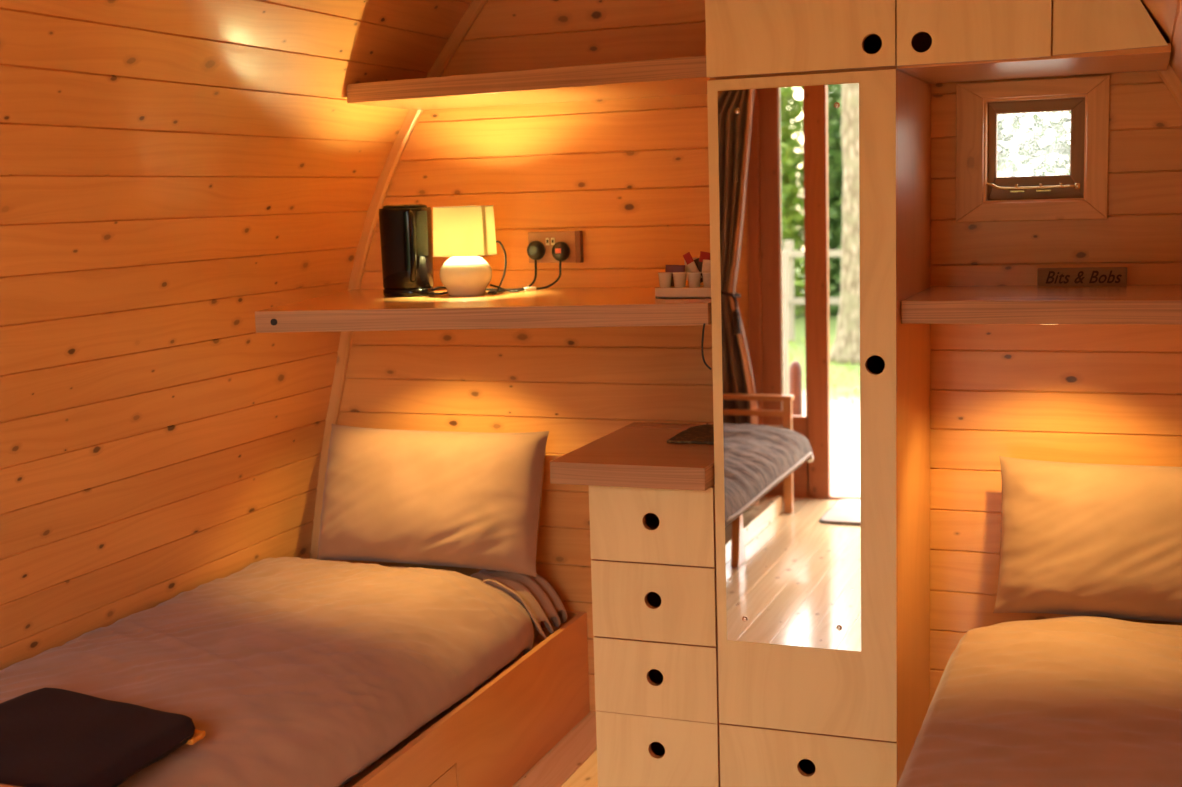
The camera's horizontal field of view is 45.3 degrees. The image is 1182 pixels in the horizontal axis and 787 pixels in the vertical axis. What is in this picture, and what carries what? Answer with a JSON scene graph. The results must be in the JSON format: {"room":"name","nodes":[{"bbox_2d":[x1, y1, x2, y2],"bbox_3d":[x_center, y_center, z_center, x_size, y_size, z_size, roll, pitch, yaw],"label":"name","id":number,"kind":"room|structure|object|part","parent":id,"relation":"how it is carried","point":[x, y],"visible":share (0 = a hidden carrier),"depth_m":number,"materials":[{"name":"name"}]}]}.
{"room":"cabin bedroom","nodes":[
{"label":"cabin bedroom","id":0,"kind":"room"},
{"bbox_2d":[0,0,472,670],"bbox_3d":[-1.070,-0.197,2.231,1.595,2.966,4.400,1,8,21],"label":"wall","id":1,"kind":"structure","parent":0,"point":[173,173],"depth_m":3.51,"materials":[{"name":"brown wood"}]},
{"bbox_2d":[512,712,597,786],"bbox_3d":[-0.223,1.320,2.127,3.304,0.080,4.400,1,8,21],"label":"floor","id":2,"kind":"structure","parent":0,"point":[572,762],"depth_m":3.93,"materials":[{"name":"brown wood"}]},
{"bbox_2d":[343,611,589,786],"bbox_3d":[-0.809,0.942,3.549,0.949,0.314,1.986,1,8,21],"label":"bed","id":3,"kind":"object","parent":2,"relation":"on","point":[496,733],"visible":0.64,"depth_m":3.74,"materials":[{"name":"brown wood"}]},
{"bbox_2d":[339,609,540,786],"bbox_3d":[-0.847,0.758,3.531,0.827,0.165,1.915,1,8,21],"label":"mattress","id":4,"kind":"object","parent":3,"relation":"on","point":[536,632],"visible":0.07,"depth_m":3.34,"materials":[{"name":"beige fabric"}]},
{"bbox_2d":[0,557,533,786],"bbox_3d":[-0.870,0.719,3.389,0.906,0.262,1.842,1,8,21],"label":"duvet","id":5,"kind":"object","parent":4,"relation":"on","point":[294,671],"visible":0.92,"depth_m":3.38,"materials":[{"name":"beige fabric"}]},
{"bbox_2d":[0,687,205,786],"bbox_3d":[-1.060,0.678,2.740,0.527,0.047,0.496,1,8,21],"label":"cushion","id":6,"kind":"object","parent":5,"relation":"on","point":[50,737],"visible":1,"depth_m":2.71,"materials":[{"name":"black fabric"}]},
{"bbox_2d":[317,424,548,576],"bbox_3d":[-0.483,0.311,4.243,0.736,0.404,0.265,1,8,21],"label":"pillow","id":7,"kind":"object","parent":4,"relation":"on","point":[437,498],"visible":1,"depth_m":4.14,"materials":[{"name":"beige fabric"}]},
{"bbox_2d":[470,569,566,638],"bbox_3d":[-0.221,0.606,4.149,0.264,0.173,0.194,1,8,21],"label":"fitted sheet","id":8,"kind":"object","parent":4,"relation":"on","point":[536,595],"visible":0.83,"depth_m":4.12,"materials":[{"name":"beige fabric"}]},
{"bbox_3d":[-0.499,1.038,3.065,0.016,0.138,0.903,1,8,21],"label":"drawer","id":9,"kind":"part","parent":3,"relation":"part of","materials":[{"name":"brown wood"}]},
{"bbox_2d":[589,484,719,786],"bbox_3d":[0.262,0.602,3.849,0.330,0.840,0.564,1,8,21],"label":"drawer unit","id":10,"kind":"object","parent":2,"relation":"on","point":[653,550],"visible":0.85,"depth_m":3.58,"materials":[{"name":"brown wood"}]},
{"bbox_2d":[550,422,714,490],"bbox_3d":[0.200,0.159,3.774,0.405,0.056,0.633,1,8,21],"label":"countertop","id":11,"kind":"structure","parent":10,"relation":"on","point":[636,454],"depth_m":3.54,"materials":[{"name":"brown wood"}]},
{"bbox_2d":[667,425,713,443],"bbox_3d":[0.338,0.111,3.857,0.200,0.007,0.270,1,8,21],"label":"mat","id":12,"kind":"object","parent":11,"relation":"on","point":[701,434],"visible":0.55,"depth_m":3.82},
{"bbox_3d":[0.152,0.325,3.554,0.327,0.200,0.018,1,8,21],"label":"drawer","id":13,"kind":"part","parent":10,"relation":"part of","materials":[{"name":"brown wood"}]},
{"bbox_3d":[0.159,0.527,3.582,0.327,0.199,0.018,1,8,21],"label":"drawer","id":14,"kind":"part","parent":10,"relation":"part of","materials":[{"name":"brown wood"}]},
{"bbox_3d":[0.165,0.727,3.610,0.327,0.196,0.018,1,8,21],"label":"drawer","id":15,"kind":"part","parent":10,"relation":"part of","materials":[{"name":"brown wood"}]},
{"bbox_3d":[0.171,0.934,3.638,0.327,0.220,0.018,1,8,21],"label":"drawer","id":16,"kind":"part","parent":10,"relation":"part of","materials":[{"name":"brown wood"}]},
{"bbox_2d":[707,69,930,786],"bbox_3d":[0.606,0.128,3.640,0.441,1.815,0.571,1,8,21],"label":"wardrobe","id":17,"kind":"object","parent":2,"relation":"on","point":[820,184],"visible":0.98,"depth_m":3.38,"materials":[{"name":"brown wood"}]},
{"bbox_2d":[717,83,860,651],"bbox_3d":[0.472,-0.046,3.362,0.333,1.333,0.003,1,8,21],"label":"mirror","id":18,"kind":"object","parent":17,"relation":"attached to","point":[789,154],"depth_m":3.36,"materials":[{"name":"silver metal"}]},
{"bbox_3d":[0.533,0.942,3.498,0.440,0.220,0.018,1,8,21],"label":"drawer","id":19,"kind":"part","parent":17,"relation":"part of","materials":[{"name":"brown wood"}]},
{"bbox_3d":[1.092,0.985,2.814,0.894,0.314,1.986,1,8,21],"label":"bed","id":20,"kind":"object","parent":2,"relation":"on","visible":0},
{"bbox_3d":[1.092,0.802,2.780,0.813,0.165,1.915,1,8,21],"label":"mattress","id":21,"kind":"object","parent":20,"relation":"on","visible":0},
{"bbox_2d":[897,615,1181,786],"bbox_3d":[1.022,0.788,2.664,0.895,0.273,1.845,1,8,21],"label":"duvet","id":22,"kind":"object","parent":21,"relation":"on","point":[1077,700],"visible":1,"depth_m":2.90,"materials":[{"name":"beige fabric"}]},
{"bbox_2d":[993,456,1181,622],"bbox_3d":[1.386,0.369,3.518,0.736,0.385,0.261,1,8,21],"label":"pillow","id":23,"kind":"object","parent":21,"relation":"on","point":[1088,539],"visible":1,"depth_m":3.48,"materials":[{"name":"beige fabric"}]},
{"bbox_2d":[328,0,1181,712],"bbox_3d":[0.472,-0.403,3.966,3.180,3.007,0.070,1,8,21],"label":"wall","id":24,"kind":"structure","parent":0,"point":[631,175],"depth_m":4.01,"materials":[{"name":"brown wood"}]},
{"bbox_2d":[310,0,487,558],"bbox_3d":[-0.258,-0.462,4.197,1.568,2.911,0.022,1,8,21],"label":"trim","id":25,"kind":"structure","parent":24,"relation":"attached to","point":[473,11],"depth_m":4.35,"materials":[{"name":"brown wood"}]},
{"bbox_2d":[255,287,711,332],"bbox_3d":[-0.271,-0.227,3.794,1.314,0.054,0.828,1,8,21],"label":"wall shelf","id":26,"kind":"object","parent":24,"relation":"attached to","point":[355,309],"visible":0.84,"depth_m":3.53,"materials":[{"name":"brown wood"}]},
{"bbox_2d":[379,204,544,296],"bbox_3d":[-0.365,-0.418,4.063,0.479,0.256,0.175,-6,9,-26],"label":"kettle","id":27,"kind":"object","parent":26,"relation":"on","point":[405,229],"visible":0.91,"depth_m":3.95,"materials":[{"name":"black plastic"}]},
{"bbox_3d":[-0.523,-0.526,3.984,0.120,0.010,0.110,1,8,21],"label":"lid","id":28,"kind":"part","parent":27,"relation":"part of","materials":[{"name":"black plastic"}]},
{"bbox_3d":[-0.495,-0.407,3.924,0.018,0.200,0.045,-4,8,-18],"label":"handle","id":29,"kind":"part","parent":27,"relation":"part of","materials":[{"name":"black plastic"}]},
{"bbox_3d":[-0.307,-0.333,4.048,0.348,0.087,0.069,-5,8,-22],"label":"power cord","id":30,"kind":"part","parent":27,"relation":"part of","materials":[{"name":"black plastic"}]},
{"bbox_2d":[432,205,569,295],"bbox_3d":[-0.266,-0.410,4.026,0.414,0.247,0.181,-9,11,-42],"label":"table lamp","id":31,"kind":"object","parent":26,"relation":"on","point":[463,234],"visible":1,"depth_m":3.89,"materials":[{"name":"white fabric"}]},
{"bbox_3d":[-0.353,-0.453,3.939,0.177,0.134,0.177,1,8,21],"label":"lamp shade","id":32,"kind":"part","parent":31,"relation":"part of","materials":[{"name":"yellow fabric"}]},
{"bbox_3d":[-0.246,-0.355,3.983,0.089,0.149,0.048,-5,8,-21],"label":"spare cord","id":33,"kind":"part","parent":31,"relation":"part of","materials":[{"name":"black plastic"}]},
{"bbox_3d":[-0.189,-0.339,4.049,0.245,0.092,0.014,-7,9,-31],"label":"lamp cord","id":34,"kind":"part","parent":31,"relation":"part of","materials":[{"name":"black plastic"}]},
{"bbox_2d":[524,286,535,290],"bbox_3d":[-0.175,-0.301,4.062,0.036,0.010,0.012,-6,9,-28],"label":"switch","id":35,"kind":"object","parent":31,"relation":"attached to","point":[533,287],"depth_m":4.06,"materials":[{"name":"white plastic"}]},
{"bbox_2d":[655,285,710,297],"bbox_3d":[0.256,-0.259,3.604,0.165,0.026,0.095,1,8,21],"label":"tray","id":36,"kind":"object","parent":26,"relation":"on","point":[671,292],"visible":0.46,"depth_m":3.56,"materials":[{"name":"wood"}]},
{"bbox_2d":[658,272,671,287],"bbox_3d":[0.188,-0.288,3.595,0.038,0.038,0.038,1,8,21],"label":"pot","id":37,"kind":"object","parent":36,"relation":"on","point":[664,277],"visible":1,"depth_m":3.58,"materials":[{"name":"beige ceramic"}]},
{"bbox_2d":[665,265,684,276],"bbox_3d":[0.215,-0.313,3.618,0.053,0.032,0.014,1,8,21],"label":"sachet","id":38,"kind":"object","parent":36,"relation":"on","point":[669,268],"visible":0.61,"depth_m":3.61,"materials":[{"name":"purple paper"}]},
{"bbox_2d":[672,272,686,287],"bbox_3d":[0.224,-0.287,3.581,0.038,0.038,0.038,1,8,21],"label":"pot","id":39,"kind":"object","parent":36,"relation":"on","point":[679,278],"visible":1,"depth_m":3.57,"materials":[{"name":"beige ceramic"}]},
{"bbox_2d":[684,257,696,280],"bbox_3d":[0.257,-0.318,3.624,0.040,0.059,0.010,1,8,21],"label":"sachet","id":40,"kind":"object","parent":36,"relation":"on","point":[687,269],"visible":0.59,"depth_m":3.63,"materials":[{"name":"paper"}]},
{"bbox_2d":[683,252,701,277],"bbox_3d":[0.257,-0.322,3.593,0.053,0.074,0.009,3,9,32],"label":"sachet","id":41,"kind":"object","parent":36,"relation":"on","point":[688,258],"visible":0.8,"depth_m":3.59,"materials":[{"name":"paper"}]},
{"bbox_2d":[687,272,700,287],"bbox_3d":[0.260,-0.287,3.567,0.038,0.038,0.038,1,8,21],"label":"pot","id":42,"kind":"object","parent":36,"relation":"on","point":[694,278],"visible":1,"depth_m":3.55,"materials":[{"name":"beige ceramic"}]},
{"bbox_2d":[694,258,702,282],"bbox_3d":[0.274,-0.312,3.603,0.050,0.066,0.012,1,8,21],"label":"sachet","id":43,"kind":"object","parent":36,"relation":"on","point":[696,261],"visible":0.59,"depth_m":3.60,"materials":[{"name":"brown paper"}]},
{"bbox_2d":[698,251,709,279],"bbox_3d":[0.285,-0.323,3.589,0.042,0.074,0.012,1,8,21],"label":"sachet","id":44,"kind":"object","parent":36,"relation":"on","point":[703,255],"visible":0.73,"depth_m":3.59,"materials":[{"name":"red paper"}]},
{"bbox_2d":[701,272,710,286],"bbox_3d":[0.296,-0.286,3.553,0.038,0.038,0.038,1,8,21],"label":"pot","id":45,"kind":"object","parent":36,"relation":"on","point":[706,276],"visible":0.62,"depth_m":3.54,"materials":[{"name":"beige ceramic"}]},
{"bbox_2d":[702,259,710,271],"bbox_3d":[0.292,-0.319,3.562,0.029,0.036,0.011,1,8,21],"label":"sachet","id":46,"kind":"object","parent":45,"relation":"in","point":[706,266],"visible":0.8,"depth_m":3.56,"materials":[{"name":"paper"}]},
{"bbox_2d":[701,323,711,369],"bbox_3d":[0.278,-0.112,3.413,0.025,0.114,0.007,-2,8,-1],"label":"cable","id":47,"kind":"object","parent":26,"relation":"hanging from","point":[705,363],"visible":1,"depth_m":3.41,"materials":[{"name":"black plastic"}]},
{"bbox_2d":[347,55,708,109],"bbox_3d":[-0.119,-0.824,3.800,1.056,0.051,0.543,1,8,21],"label":"wall shelf","id":48,"kind":"object","parent":24,"relation":"attached to","point":[680,75],"visible":0.76,"depth_m":3.66,"materials":[{"name":"brown wood"}]},
{"bbox_2d":[528,231,583,262],"bbox_3d":[-0.104,-0.427,4.137,0.166,0.092,0.024,1,8,21],"label":"wall socket","id":49,"kind":"object","parent":24,"relation":"attached to","point":[573,239],"visible":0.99,"depth_m":4.12,"materials":[{"name":"brown metal"}]},
{"bbox_3d":[-0.035,-0.426,4.111,0.018,0.092,0.022,1,8,21],"label":"plate","id":50,"kind":"part","parent":49,"relation":"part of","materials":[{"name":"metal"}]},
{"bbox_2d":[705,0,929,83],"bbox_3d":[0.571,-1.036,3.483,0.440,0.532,0.564,1,8,21],"label":"upper cabinet","id":51,"kind":"object","parent":24,"relation":"attached to","point":[745,38],"visible":0.81,"depth_m":3.25,"materials":[{"name":"brown wood"}]},
{"bbox_2d":[956,75,1109,221],"bbox_3d":[1.145,-0.629,3.678,0.374,0.356,0.116,1,8,21],"label":"window","id":52,"kind":"structure","parent":24,"relation":"in","point":[981,196],"depth_m":3.65,"materials":[{"name":"brown wood"}]},
{"bbox_3d":[1.161,-0.635,3.698,0.242,0.254,0.035,1,8,21],"label":"sash","id":53,"kind":"part","parent":52,"relation":"part of","materials":[{"name":"brown wood"}]},
{"bbox_2d":[897,0,1170,83],"bbox_3d":[1.043,-1.026,3.300,0.571,0.532,0.564,1,8,21],"label":"upper cabinet","id":54,"kind":"object","parent":24,"relation":"attached to","point":[939,41],"visible":1,"depth_m":3.10,"materials":[{"name":"brown wood"}]},
{"bbox_3d":[0.834,-0.993,3.091,0.329,0.527,0.018,1,8,21],"label":"door","id":55,"kind":"part","parent":54,"relation":"part of","materials":[{"name":"brown wood"}]},
{"bbox_3d":[1.100,-0.916,2.998,0.230,0.380,0.018,1,8,21],"label":"door","id":56,"kind":"part","parent":54,"relation":"part of","materials":[{"name":"brown wood"}]},
{"bbox_2d":[901,284,1181,324],"bbox_3d":[1.181,-0.216,3.400,0.785,0.053,0.513,1,8,21],"label":"wall shelf","id":57,"kind":"object","parent":24,"relation":"attached to","point":[1018,304],"visible":0.97,"depth_m":3.24,"materials":[{"name":"brown wood"}]},
{"bbox_2d":[1037,267,1126,286],"bbox_3d":[1.242,-0.295,3.588,0.214,0.047,0.019,1,8,21],"label":"wooden sign","id":58,"kind":"object","parent":57,"relation":"on","point":[1093,276],"visible":1,"depth_m":3.58,"materials":[{"name":"brown wood"}]},
{"bbox_2d":[1157,63,1181,109],"bbox_3d":[1.168,-0.429,3.645,1.568,2.911,0.022,1,8,21],"label":"trim","id":59,"kind":"structure","parent":24,"relation":"attached to","point":[1168,76],"depth_m":3.48,"materials":[{"name":"brown wood"}]},
{"bbox_2d":[1140,0,1181,82],"bbox_3d":[0.435,-0.163,1.648,1.595,2.966,4.400,1,8,21],"label":"wall","id":60,"kind":"structure","parent":0,"point":[1166,15],"depth_m":2.84,"materials":[{"name":"brown wood"}]},
{"label":"outside","id":61,"kind":"structure","parent":0,"visible":0},
{"label":"ground","id":62,"kind":"structure","parent":61,"visible":0},
{"bbox_2d":[997,111,1070,176],"bbox_3d":[2.011,-0.417,6.485,3.616,2.446,1.798,1,8,21],"label":"bush","id":63,"kind":"object","parent":62,"relation":"on","point":[1057,146],"visible":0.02,"depth_m":5.95,"materials":[{"name":"green plant"}]}
]}

